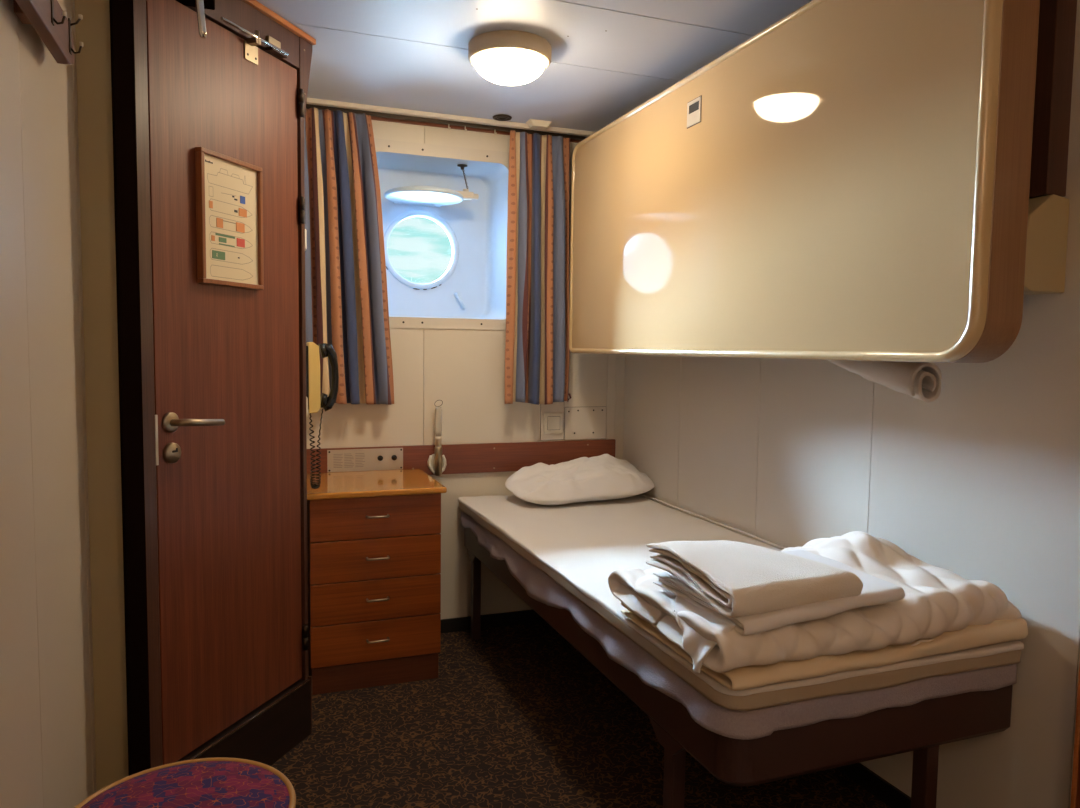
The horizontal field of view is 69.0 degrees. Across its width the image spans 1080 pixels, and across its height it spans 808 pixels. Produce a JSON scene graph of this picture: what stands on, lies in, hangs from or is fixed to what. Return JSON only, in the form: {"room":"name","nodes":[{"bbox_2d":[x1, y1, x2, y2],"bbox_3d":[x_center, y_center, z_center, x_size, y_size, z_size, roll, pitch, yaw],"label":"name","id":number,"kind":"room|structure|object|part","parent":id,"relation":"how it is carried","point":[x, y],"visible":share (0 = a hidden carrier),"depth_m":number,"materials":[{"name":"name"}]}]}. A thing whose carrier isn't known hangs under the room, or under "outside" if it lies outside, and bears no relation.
{"room":"ship cabin","nodes":[
{"label":"ship cabin","id":0,"kind":"room"},
{"bbox_2d":[0,0,92,807],"bbox_3d":[-0.491,0.132,0.176,0.100,2.200,3.455,-1,4,-20],"label":"wall","id":1,"kind":"structure","parent":0,"point":[46,734],"depth_m":1.41,"materials":[{"name":"beige paint"}]},
{"bbox_2d":[13,0,82,64],"bbox_3d":[-0.756,-0.658,1.099,0.070,0.095,0.875,-1,4,-20],"label":"coat rack","id":2,"kind":"object","parent":1,"relation":"attached to","point":[48,19],"visible":1,"depth_m":1.35,"materials":[{"name":"brown wood"}]},
{"bbox_2d":[71,0,95,792],"bbox_3d":[-1.050,0.011,1.799,0.011,2.200,0.034,-1,4,-20],"label":"trim","id":3,"kind":"structure","parent":1,"relation":"attached to","point":[72,1],"depth_m":1.79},
{"bbox_2d":[109,0,315,775],"bbox_3d":[-0.844,-0.011,2.150,0.135,2.198,0.773,2,4,18],"label":"door","id":4,"kind":"structure","parent":1,"relation":"in","point":[212,378],"depth_m":2.06,"materials":[{"name":"brown wood"}]},
{"bbox_3d":[-0.942,0.016,1.809,0.008,2.190,0.061,2,4,18],"label":"dark post","id":5,"kind":"part","parent":4,"relation":"part of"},
{"bbox_3d":[-0.953,0.068,1.873,0.049,2.078,0.044,2,4,18],"label":"post","id":6,"kind":"part","parent":4,"relation":"part of","materials":[{"name":"brown wood"}]},
{"bbox_3d":[-0.929,0.087,1.891,0.016,0.122,0.008,2,4,18],"label":"strike plate","id":7,"kind":"part","parent":4,"relation":"part of","materials":[{"name":"silver metal"}]},
{"bbox_3d":[-0.866,0.043,1.969,0.065,0.050,0.148,2,4,18],"label":"handle","id":8,"kind":"part","parent":4,"relation":"part of","materials":[{"name":"silver metal"}]},
{"bbox_2d":[195,147,263,289],"bbox_3d":[-0.827,-0.486,2.105,0.020,0.340,0.242,2,4,18],"label":"framed notice","id":9,"kind":"object","parent":4,"relation":"attached to","point":[229,190],"visible":1,"depth_m":2.09,"materials":[{"name":"beige paper"}]},
{"bbox_3d":[-0.869,0.994,2.228,0.068,0.182,0.652,2,4,18],"label":"sill","id":10,"kind":"part","parent":4,"relation":"part of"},
{"bbox_3d":[-0.776,-1.003,2.147,0.009,0.017,0.277,2,4,18],"label":"stay rod","id":11,"kind":"part","parent":4,"relation":"part of","materials":[{"name":"silver metal"}]},
{"bbox_2d":[265,47,287,58],"bbox_3d":[-0.756,-1.009,2.252,0.026,0.009,0.070,2,4,18],"label":"door latch","id":12,"kind":"object","parent":4,"relation":"attached to","point":[270,52],"depth_m":2.25,"materials":[{"name":"metal"}]},
{"bbox_2d":[74,0,128,791],"bbox_3d":[-1.091,0.008,1.832,0.238,2.200,0.055,-1,4,-20],"label":"wall","id":13,"kind":"structure","parent":0,"point":[93,63],"depth_m":1.83,"materials":[{"name":"beige paint"}]},
{"bbox_2d":[306,120,624,618],"bbox_3d":[-0.301,-0.096,3.445,1.650,2.200,0.050,-1,4,-20],"label":"wall","id":14,"kind":"structure","parent":0,"point":[464,369],"depth_m":3.42,"materials":[{"name":"beige paint"}]},
{"bbox_2d":[374,138,508,329],"bbox_3d":[-0.456,-0.711,3.422,0.710,0.767,0.378,-1,4,-20],"label":"window","id":15,"kind":"structure","parent":14,"relation":"in","point":[464,191],"depth_m":3.53,"materials":[{"name":"white paint"}]},
{"bbox_3d":[-0.338,-0.983,3.420,0.044,0.113,0.051,-1,4,-20],"label":"chain","id":16,"kind":"part","parent":15,"relation":"part of","materials":[{"name":"metal"}]},
{"bbox_2d":[307,439,615,474],"bbox_3d":[-0.322,0.238,3.426,1.436,0.128,0.017,-1,4,-20],"label":"trim board","id":17,"kind":"object","parent":14,"relation":"attached to","point":[511,456],"visible":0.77,"depth_m":3.46,"materials":[{"name":"brown wood"}]},
{"bbox_2d":[327,448,402,471],"bbox_3d":[-0.723,0.233,3.260,0.310,0.092,0.014,-1,4,-20],"label":"outlet panel","id":18,"kind":"object","parent":17,"relation":"attached to","point":[347,460],"visible":1,"depth_m":3.26,"materials":[{"name":"white plastic"}]},
{"bbox_2d":[427,454,446,473],"bbox_3d":[-0.440,0.256,3.359,0.080,0.084,0.030,-1,4,-20],"label":"wall holder","id":19,"kind":"object","parent":17,"relation":"attached to","point":[431,461],"visible":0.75,"depth_m":3.36,"materials":[{"name":"white plastic"}]},
{"bbox_2d":[434,400,442,475],"bbox_3d":[-0.432,0.144,3.338,0.033,0.324,0.033,2,4,17],"label":"torch","id":20,"kind":"object","parent":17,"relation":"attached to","point":[438,410],"visible":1,"depth_m":3.33,"materials":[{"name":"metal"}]},
{"bbox_2d":[441,609,544,632],"bbox_3d":[-0.074,0.971,3.577,0.980,0.060,0.012,-1,4,-20],"label":"baseboard","id":21,"kind":"structure","parent":14,"relation":"attached to","point":[524,616],"depth_m":3.52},
{"bbox_2d":[540,402,563,440],"bbox_3d":[0.059,0.068,3.556,0.115,0.196,0.016,-1,4,-20],"label":"light switch","id":22,"kind":"object","parent":14,"relation":"attached to","point":[551,415],"visible":0.88,"depth_m":3.56,"materials":[{"name":"white plastic"}]},
{"bbox_3d":[0.061,0.086,3.558,0.090,0.094,0.011,-1,4,-20],"label":"switch frame","id":23,"kind":"part","parent":22,"relation":"part of","materials":[{"name":"white plastic"}]},
{"bbox_2d":[564,406,605,439],"bbox_3d":[0.210,0.089,3.620,0.209,0.152,0.006,-1,4,-20],"label":"blank plate","id":24,"kind":"object","parent":14,"relation":"attached to","point":[580,423],"visible":1,"depth_m":3.62,"materials":[{"name":"beige metal"}]},
{"bbox_2d":[614,355,617,457],"bbox_3d":[0.358,-0.102,3.662,0.012,2.200,0.004,-1,4,-20],"label":"trim","id":25,"kind":"structure","parent":14,"relation":"attached to","point":[616,377],"depth_m":3.67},
{"bbox_2d":[256,0,811,131],"bbox_3d":[0.268,-1.066,1.102,3.100,0.081,4.820,-1,4,-20],"label":"ceiling","id":26,"kind":"structure","parent":0,"point":[609,58],"depth_m":2.48,"materials":[{"name":"white paint"}]},
{"bbox_2d":[176,0,214,9],"bbox_3d":[-0.919,-1.038,1.842,0.283,0.112,0.170,-1,4,-20],"label":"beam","id":27,"kind":"structure","parent":26,"relation":"attached to","point":[208,4],"depth_m":1.94,"materials":[{"name":"black"}]},
{"bbox_2d":[195,0,206,37],"bbox_3d":[-0.779,-0.959,1.780,0.040,0.256,0.055,-1,4,-20],"label":"hook","id":28,"kind":"object","parent":27,"relation":"attached to","point":[200,11],"depth_m":1.77,"materials":[{"name":"silver metal"}]},
{"bbox_2d":[306,98,594,142],"bbox_3d":[-0.281,-1.162,3.291,1.454,0.050,0.098,-1,4,-20],"label":"rail","id":29,"kind":"object","parent":26,"relation":"attached to","point":[380,113],"visible":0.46,"depth_m":3.23,"materials":[{"name":"metal"}]},
{"bbox_2d":[304,107,393,404],"bbox_3d":[-0.767,-0.572,3.125,0.384,1.157,0.093,-1,4,-20],"label":"curtain","id":30,"kind":"object","parent":29,"relation":"hanging from","point":[346,295],"visible":0.87,"depth_m":3.11,"materials":[{"name":"fabric"}]},
{"bbox_3d":[-0.296,-1.175,3.330,1.454,0.030,0.013,-1,4,-20],"label":"rail trim","id":31,"kind":"part","parent":29,"relation":"part of","materials":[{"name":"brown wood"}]},
{"bbox_2d":[505,130,570,404],"bbox_3d":[0.007,-0.579,3.414,0.342,1.164,0.092,-1,4,-25],"label":"curtain","id":32,"kind":"object","parent":29,"relation":"hanging from","point":[537,352],"visible":0.99,"depth_m":3.40,"materials":[{"name":"fabric"}]},
{"bbox_2d":[493,114,511,120],"bbox_3d":[-0.155,-1.179,3.231,0.080,0.006,0.080,-1,4,-20],"label":"ceiling vent","id":33,"kind":"object","parent":26,"relation":"in","point":[500,117],"visible":1,"depth_m":3.23,"materials":[{"name":"metal"}]},
{"bbox_2d":[468,30,550,84],"bbox_3d":[-0.095,-1.073,2.480,0.262,0.110,0.262,-1,4,-20],"label":"ceiling lamp","id":34,"kind":"object","parent":26,"relation":"attached to","point":[503,57],"visible":1,"depth_m":2.40,"materials":[{"name":"glass"}]},
{"bbox_3d":[-0.096,-1.050,2.481,0.225,0.064,0.225,-1,4,-20],"label":"lamp shade","id":35,"kind":"part","parent":34,"relation":"part of","materials":[{"name":"white glass"}]},
{"bbox_2d":[526,119,551,129],"bbox_3d":[-0.005,-1.173,3.301,0.100,0.022,0.065,-1,4,-20],"label":"smoke detector","id":36,"kind":"object","parent":26,"relation":"attached to","point":[532,123],"visible":1,"depth_m":3.28,"materials":[{"name":"white plastic"}]},
{"bbox_2d":[271,621,889,807],"bbox_3d":[0.190,1.208,1.393,3.100,0.100,5.100,-1,4,-20],"label":"floor","id":37,"kind":"structure","parent":0,"point":[514,716],"depth_m":2.46,"materials":[{"name":"carpet"}]},
{"bbox_2d":[74,757,295,807],"bbox_3d":[-0.620,0.916,1.355,0.384,0.468,0.384,-1,4,-20],"label":"stool","id":38,"kind":"object","parent":37,"relation":"on","point":[217,782],"visible":1,"depth_m":1.40,"materials":[{"name":"purple fabric"}]},
{"bbox_2d":[307,469,446,694],"bbox_3d":[-0.665,0.662,3.061,0.505,0.734,0.478,-1,4,-20],"label":"dresser","id":39,"kind":"object","parent":37,"relation":"on","point":[374,537],"visible":0.89,"depth_m":2.87,"materials":[{"name":"brown wood"}]},
{"bbox_3d":[-0.592,0.410,2.853,0.471,0.151,0.018,-1,4,-20],"label":"drawer","id":40,"kind":"part","parent":39,"relation":"part of","materials":[{"name":"orange wood"}]},
{"bbox_3d":[-0.598,0.867,2.885,0.471,0.148,0.018,-1,4,-20],"label":"drawer","id":41,"kind":"part","parent":39,"relation":"part of","materials":[{"name":"orange wood"}]},
{"bbox_3d":[-0.596,0.715,2.875,0.471,0.148,0.018,-1,4,-20],"label":"drawer","id":42,"kind":"part","parent":39,"relation":"part of","materials":[{"name":"orange wood"}]},
{"bbox_3d":[-0.594,0.563,2.864,0.471,0.148,0.018,-1,4,-20],"label":"drawer","id":43,"kind":"part","parent":39,"relation":"part of","materials":[{"name":"orange wood"}]},
{"bbox_3d":[-0.590,0.863,2.864,0.084,0.008,0.028,-1,4,-20],"label":"handle","id":44,"kind":"part","parent":39,"relation":"part of","materials":[{"name":"silver metal"}]},
{"bbox_3d":[-0.588,0.711,2.853,0.084,0.008,0.028,-1,4,-20],"label":"handle","id":45,"kind":"part","parent":39,"relation":"part of","materials":[{"name":"silver metal"}]},
{"bbox_3d":[-0.586,0.559,2.842,0.084,0.008,0.028,-1,4,-20],"label":"handle","id":46,"kind":"part","parent":39,"relation":"part of","materials":[{"name":"silver metal"}]},
{"bbox_3d":[-0.584,0.406,2.831,0.084,0.008,0.028,-1,4,-20],"label":"handle","id":47,"kind":"part","parent":39,"relation":"part of","materials":[{"name":"silver metal"}]},
{"bbox_2d":[464,528,1012,807],"bbox_3d":[0.377,0.821,2.636,0.770,0.502,2.023,-1,4,-20],"label":"frame","id":48,"kind":"object","parent":37,"relation":"on","point":[920,728],"visible":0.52,"depth_m":1.74,"materials":[{"name":"brown wood"}]},
{"bbox_3d":[-0.276,0.812,3.374,0.034,0.400,0.042,-1,4,-20],"label":"leg","id":49,"kind":"part","parent":48,"relation":"part of","materials":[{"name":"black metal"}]},
{"bbox_3d":[0.309,0.929,1.814,0.034,0.400,0.042,-1,4,-20],"label":"leg","id":50,"kind":"part","parent":48,"relation":"part of","materials":[{"name":"brown wood"}]},
{"bbox_2d":[460,511,1016,739],"bbox_3d":[0.371,0.570,2.606,0.822,0.105,2.077,-1,4,-20],"label":"skirt","id":51,"kind":"object","parent":48,"relation":"on","point":[757,723],"visible":0.21,"depth_m":1.71,"materials":[{"name":"white fabric"}]},
{"bbox_2d":[458,494,1023,710],"bbox_3d":[0.371,0.490,2.591,0.797,0.057,2.053,-1,4,-20],"label":"mattress","id":52,"kind":"object","parent":51,"relation":"on","point":[578,545],"visible":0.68,"depth_m":2.45,"materials":[{"name":"white fabric"}]},
{"bbox_2d":[505,454,654,504],"bbox_3d":[0.174,0.320,3.405,0.648,0.183,0.345,-1,4,-23],"label":"pillow","id":53,"kind":"object","parent":52,"relation":"on","point":[605,476],"visible":1,"depth_m":3.30,"materials":[{"name":"white fabric"}]},
{"bbox_2d":[620,602,1027,690],"bbox_3d":[0.644,0.493,1.843,0.800,0.063,0.502,-1,4,-20],"label":"blanket","id":54,"kind":"object","parent":52,"relation":"on","point":[998,631],"visible":0.23,"depth_m":1.62,"materials":[{"name":"beige fabric"}]},
{"bbox_2d":[608,531,1020,672],"bbox_3d":[0.624,0.411,1.852,0.836,0.153,0.570,-1,4,-23],"label":"duvet","id":55,"kind":"object","parent":54,"relation":"on","point":[936,601],"visible":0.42,"depth_m":1.67,"materials":[{"name":"white fabric"}]},
{"bbox_2d":[653,549,904,672],"bbox_3d":[0.492,0.441,1.710,0.493,0.141,0.393,-1,4,-20],"label":"sheet","id":56,"kind":"object","parent":55,"relation":"on","point":[875,591],"visible":0.4,"depth_m":1.56,"materials":[{"name":"white fabric"}]},
{"bbox_2d":[646,540,862,616],"bbox_3d":[0.443,0.350,1.675,0.316,0.080,0.364,-1,4,-20],"label":"folded linens","id":57,"kind":"object","parent":56,"relation":"on","point":[737,579],"visible":1,"depth_m":1.56,"materials":[{"name":"white fabric"}]},
{"bbox_3d":[0.870,0.938,1.784,0.034,0.400,0.042,-1,4,-20],"label":"leg","id":58,"kind":"part","parent":48,"relation":"part of","materials":[{"name":"brown wood"}]},
{"bbox_2d":[1070,660,1079,807],"bbox_3d":[1.238,0.074,1.381,0.028,2.190,0.504,-1,4,-20],"label":"wardrobe","id":59,"kind":"object","parent":37,"relation":"on","point":[1075,790],"visible":1,"depth_m":1.65,"materials":[{"name":"brown wood"}]},
{"bbox_3d":[1.239,0.074,1.378,0.020,2.190,0.496,-1,4,-20],"label":"panel","id":60,"kind":"part","parent":59,"relation":"part of","materials":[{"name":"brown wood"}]},
{"bbox_2d":[623,0,1079,807],"bbox_3d":[1.246,0.057,1.552,0.100,2.200,4.820,-1,4,-20],"label":"wall","id":61,"kind":"structure","parent":0,"point":[980,480],"depth_m":1.98,"materials":[{"name":"white paint"}]},
{"bbox_2d":[569,0,1039,362],"bbox_3d":[0.645,-0.593,2.495,0.344,0.886,2.037,-1,4,-20],"label":"bunk","id":62,"kind":"object","parent":61,"relation":"attached to","point":[849,179],"visible":1,"depth_m":1.89,"materials":[{"name":"laminate"}]},
{"bbox_3d":[0.480,-0.910,2.449,0.004,0.075,0.077,-1,4,-20],"label":"latch plate","id":63,"kind":"part","parent":62,"relation":"part of","materials":[{"name":"beige plastic"}]},
{"bbox_2d":[828,360,940,401],"bbox_3d":[0.860,-0.114,2.037,0.106,0.195,0.368,-1,4,-20],"label":"rolled towel","id":64,"kind":"object","parent":62,"relation":"in","point":[918,380],"visible":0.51,"depth_m":1.90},
{"bbox_2d":[836,763,910,807],"bbox_3d":[0.754,1.040,2.744,0.012,0.060,2.133,-1,4,-20],"label":"baseboard","id":65,"kind":"structure","parent":61,"relation":"attached to","point":[867,779],"depth_m":2.21,"materials":[{"name":"black"}]},
{"bbox_2d":[1024,194,1069,294],"bbox_3d":[1.061,-0.345,1.704,0.130,0.207,0.080,-1,4,-20],"label":"wall bracket","id":66,"kind":"object","parent":61,"relation":"attached to","point":[1048,216],"visible":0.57,"depth_m":1.67,"materials":[{"name":"brown wood"}]},
{"bbox_2d":[1029,0,1076,198],"bbox_3d":[1.093,-0.753,1.691,0.070,0.608,0.070,-1,4,-20],"label":"post","id":67,"kind":"object","parent":66,"relation":"on","point":[1057,18],"visible":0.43,"depth_m":1.67,"materials":[{"name":"brown wood"}]},
{"bbox_2d":[948,0,1039,362],"bbox_3d":[0.560,-0.592,2.463,0.104,0.886,2.037,-1,4,-20],"label":"frame","id":68,"kind":"object","parent":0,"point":[1017,21],"depth_m":1.51,"materials":[{"name":"beige wood"}]},
{"bbox_3d":[-0.936,-0.060,2.819,0.122,2.200,0.730,-1,4,-20],"label":"wall","id":69,"kind":"structure","parent":0,"visible":0},
{"bbox_2d":[305,229,306,250],"bbox_3d":[-0.786,-0.544,2.603,0.020,0.070,0.050,-1,4,-20],"label":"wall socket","id":70,"kind":"object","parent":69,"relation":"attached to","point":[305,229],"visible":0.27,"depth_m":2.59,"materials":[{"name":"white plastic"}]},
{"bbox_2d":[306,397,307,417],"bbox_3d":[-0.793,0.010,2.642,0.020,0.070,0.050,-1,4,-20],"label":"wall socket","id":71,"kind":"object","parent":69,"relation":"attached to","point":[306,397],"visible":0.34,"depth_m":2.62,"materials":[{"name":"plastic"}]},
{"bbox_2d":[306,342,338,488],"bbox_3d":[-0.775,0.038,2.760,0.134,0.509,0.102,-1,4,-20],"label":"telephone","id":72,"kind":"object","parent":69,"relation":"attached to","point":[326,402],"visible":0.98,"depth_m":2.73,"materials":[{"name":"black plastic"}]},
{"bbox_3d":[-0.824,-0.092,2.733,0.028,0.220,0.100,-1,4,-20],"label":"plate","id":73,"kind":"part","parent":72,"relation":"part of","materials":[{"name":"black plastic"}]},
{"bbox_3d":[-0.774,0.155,2.739,0.061,0.276,0.037,-3,6,-44],"label":"cord","id":74,"kind":"part","parent":72,"relation":"part of","materials":[{"name":"black plastic"}]}
]}

